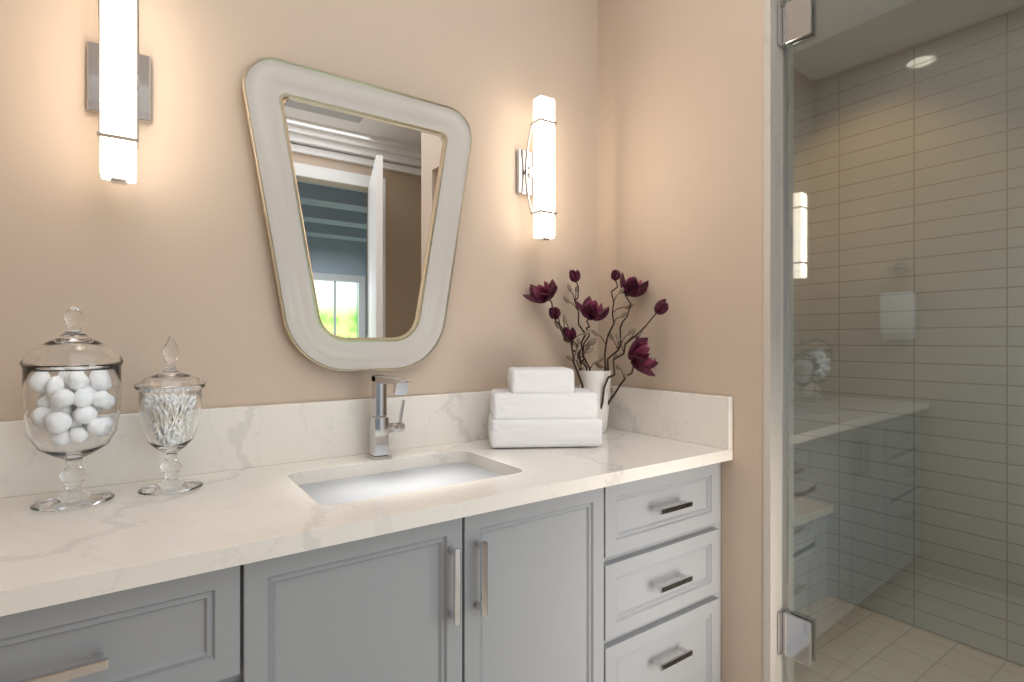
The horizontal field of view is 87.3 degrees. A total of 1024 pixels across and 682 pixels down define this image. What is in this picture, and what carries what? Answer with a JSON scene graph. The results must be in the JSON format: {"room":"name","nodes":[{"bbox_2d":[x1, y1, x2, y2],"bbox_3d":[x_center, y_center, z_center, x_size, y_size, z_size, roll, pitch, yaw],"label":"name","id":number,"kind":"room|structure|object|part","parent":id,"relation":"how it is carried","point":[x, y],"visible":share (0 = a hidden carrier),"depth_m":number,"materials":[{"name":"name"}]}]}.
{"room":"bathroom","nodes":[
{"label":"bathroom","id":0,"kind":"room"},
{"bbox_2d":[0,0,597,420],"bbox_3d":[-0.520,-0.180,1.563,1.970,2.800,0.140,0,0,-35],"label":"wall","id":1,"kind":"structure","parent":0,"point":[180,251],"depth_m":1.36,"materials":[{"name":"beige paint"}]},
{"bbox_2d":[87,0,150,184],"bbox_3d":[-0.861,-0.579,1.176,0.116,0.477,0.106,0,0,-35],"label":"sconce","id":2,"kind":"object","parent":1,"relation":"attached to","point":[118,77],"visible":1,"depth_m":1.14,"materials":[{"name":"white glass"}]},
{"bbox_2d":[0,385,579,497],"bbox_3d":[-0.421,0.242,1.531,1.837,0.155,0.020,0,0,-35],"label":"backsplash","id":3,"kind":"structure","parent":1,"relation":"attached to","point":[239,437],"depth_m":1.36,"materials":[{"name":"stone"}]},
{"bbox_2d":[241,57,471,370],"bbox_3d":[-0.405,-0.321,1.531,0.659,0.810,0.037,0,0,-35],"label":"mirror","id":4,"kind":"object","parent":1,"relation":"attached to","point":[362,185],"visible":1,"depth_m":1.50,"materials":[{"name":"white wood"}]},
{"bbox_2d":[517,95,556,240],"bbox_3d":[0.093,-0.579,1.837,0.116,0.477,0.106,0,0,-35],"label":"sconce","id":5,"kind":"object","parent":1,"relation":"attached to","point":[535,169],"visible":1,"depth_m":1.80,"materials":[{"name":"white glass"}]},
{"bbox_2d":[598,0,763,681],"bbox_3d":[0.528,-0.180,1.881,0.116,2.800,0.810,0,0,-35],"label":"wall","id":6,"kind":"structure","parent":0,"point":[681,82],"depth_m":1.69,"materials":[{"name":"beige paint"}]},
{"bbox_2d":[764,0,793,681],"bbox_3d":[0.766,0.095,1.541,0.124,2.250,0.020,0,0,-35],"label":"door frame","id":7,"kind":"structure","parent":6,"relation":"attached to","point":[775,56],"depth_m":1.51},
{"bbox_2d":[778,0,815,666],"bbox_3d":[0.980,-0.033,1.252,0.127,1.835,0.698,0,0,-37],"label":"door hinges","id":8,"kind":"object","parent":7,"relation":"attached to","point":[797,18],"depth_m":1.49,"materials":[{"name":"silver metal"}]},
{"bbox_2d":[787,0,787,681],"bbox_3d":[1.004,0.068,1.220,0.012,2.165,0.750,0,0,-37],"label":"shower door","id":9,"kind":"structure","parent":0,"point":[787,0],"depth_m":1.52,"materials":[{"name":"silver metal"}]},
{"bbox_2d":[794,0,913,52],"bbox_3d":[1.292,-1.520,1.905,1.160,0.120,1.640,0,0,-35],"label":"ceiling","id":10,"kind":"structure","parent":0,"point":[833,17],"depth_m":2.39,"materials":[{"name":"white paint"}]},
{"bbox_2d":[794,0,1023,665],"bbox_3d":[1.852,-0.120,2.220,0.120,2.680,1.760,0,0,-35],"label":"shower wall tiles","id":11,"kind":"structure","parent":0,"point":[909,118],"depth_m":2.28,"materials":[{"name":"grey tile"}]},
{"bbox_2d":[794,594,1023,681],"bbox_3d":[0.873,1.262,0.886,3.490,0.076,3.080,0,0,-35],"label":"floor","id":12,"kind":"structure","parent":0,"point":[854,643],"depth_m":2.10,"materials":[{"name":"tile"}]},
{"bbox_2d":[794,496,832,611],"bbox_3d":[0.944,1.004,2.408,1.156,0.440,0.413,0,0,-35],"label":"shower bench","id":13,"kind":"object","parent":12,"relation":"on","point":[810,516],"visible":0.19,"depth_m":2.50,"materials":[{"name":"grey tile"}]},
{"bbox_3d":[0.338,1.226,0.430,1.850,0.012,2.700,0,0,-35],"label":"tiles","id":14,"kind":"structure","parent":0,"visible":0},
{"bbox_2d":[0,375,732,681],"bbox_3d":[-0.260,0.657,1.298,1.837,1.126,0.585,0,0,-35],"label":"vanity","id":15,"kind":"object","parent":14,"relation":"on","point":[378,538],"visible":0.97,"depth_m":1.13,"materials":[{"name":"grey paint"}]},
{"bbox_3d":[-0.617,0.445,0.715,0.130,0.014,0.033,0,0,-35],"label":"drawer handle","id":16,"kind":"part","parent":15,"relation":"part of","materials":[{"name":"silver metal"}]},
{"bbox_3d":[-0.632,0.445,0.737,0.465,0.181,0.020,0,0,-35],"label":"drawer","id":17,"kind":"part","parent":15,"relation":"part of","materials":[{"name":"grey paint"}]},
{"bbox_3d":[-0.272,0.730,0.987,0.402,0.751,0.020,0,0,-35],"label":"door","id":18,"kind":"part","parent":15,"relation":"part of","materials":[{"name":"grey paint"}]},
{"bbox_2d":[0,427,732,616],"bbox_3d":[-0.264,0.336,1.304,1.837,0.032,0.572,0,0,-35],"label":"countertop","id":19,"kind":"structure","parent":15,"relation":"on","point":[131,539],"depth_m":1.01,"materials":[{"name":"stone"}]},
{"bbox_2d":[19,307,123,511],"bbox_3d":[-0.869,0.126,1.066,0.160,0.388,0.160,0,0,29],"label":"jar","id":20,"kind":"object","parent":19,"relation":"on","point":[72,381],"visible":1,"depth_m":1.02,"materials":[{"name":"clear glass"}]},
{"bbox_2d":[133,336,206,495],"bbox_3d":[-0.738,0.153,1.163,0.134,0.332,0.134,0,0,-35],"label":"jar","id":21,"kind":"object","parent":19,"relation":"on","point":[170,400],"visible":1,"depth_m":1.13,"materials":[{"name":"clear glass"}]},
{"bbox_2d":[366,375,408,459],"bbox_3d":[-0.307,0.207,1.437,0.101,0.226,0.194,0,0,-35],"label":"faucet","id":22,"kind":"object","parent":19,"relation":"on","point":[380,427],"depth_m":1.46,"materials":[{"name":"silver metal"}]},
{"bbox_2d":[488,367,601,447],"bbox_3d":[0.098,0.200,1.671,0.340,0.237,0.165,0,0,-5],"label":"towels","id":23,"kind":"object","parent":19,"relation":"on","point":[540,406],"visible":1,"depth_m":1.59,"materials":[{"name":"white fabric"}]},
{"bbox_2d":[523,269,668,432],"bbox_3d":[0.282,0.032,1.836,0.479,0.575,0.240,0,0,11],"label":"vase","id":24,"kind":"object","parent":19,"relation":"on","point":[598,381],"visible":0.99,"depth_m":1.84,"materials":[{"name":"white ceramic"}]},
{"bbox_3d":[-0.115,0.482,1.063,0.014,0.150,0.033,0,0,-35],"label":"door handle","id":25,"kind":"part","parent":15,"relation":"part of","materials":[{"name":"silver metal"}]},
{"bbox_3d":[-0.064,0.482,1.099,0.014,0.150,0.033,0,0,-35],"label":"door handle","id":26,"kind":"part","parent":15,"relation":"part of","materials":[{"name":"silver metal"}]},
{"bbox_3d":[0.059,0.730,1.216,0.392,0.751,0.020,0,0,-35],"label":"door","id":27,"kind":"part","parent":15,"relation":"part of","materials":[{"name":"grey paint"}]},
{"bbox_3d":[0.416,0.932,1.463,0.465,0.345,0.020,0,0,-35],"label":"drawer","id":28,"kind":"part","parent":15,"relation":"part of","materials":[{"name":"grey paint"}]},
{"bbox_3d":[0.416,0.647,1.463,0.465,0.185,0.020,0,0,-35],"label":"drawer","id":29,"kind":"part","parent":15,"relation":"part of","materials":[{"name":"grey paint"}]},
{"bbox_3d":[0.416,0.445,1.463,0.465,0.181,0.020,0,0,-35],"label":"drawer","id":30,"kind":"part","parent":15,"relation":"part of","materials":[{"name":"grey paint"}]},
{"bbox_3d":[0.431,0.850,1.441,0.130,0.014,0.033,0,0,-35],"label":"drawer handle","id":31,"kind":"part","parent":15,"relation":"part of","materials":[{"name":"silver metal"}]},
{"bbox_3d":[0.431,0.647,1.441,0.130,0.014,0.033,0,0,-35],"label":"drawer handle","id":32,"kind":"part","parent":15,"relation":"part of","materials":[{"name":"silver metal"}]},
{"bbox_3d":[0.431,0.445,1.441,0.130,0.014,0.033,0,0,-35],"label":"drawer handle","id":33,"kind":"part","parent":15,"relation":"part of","materials":[{"name":"silver metal"}]}
]}

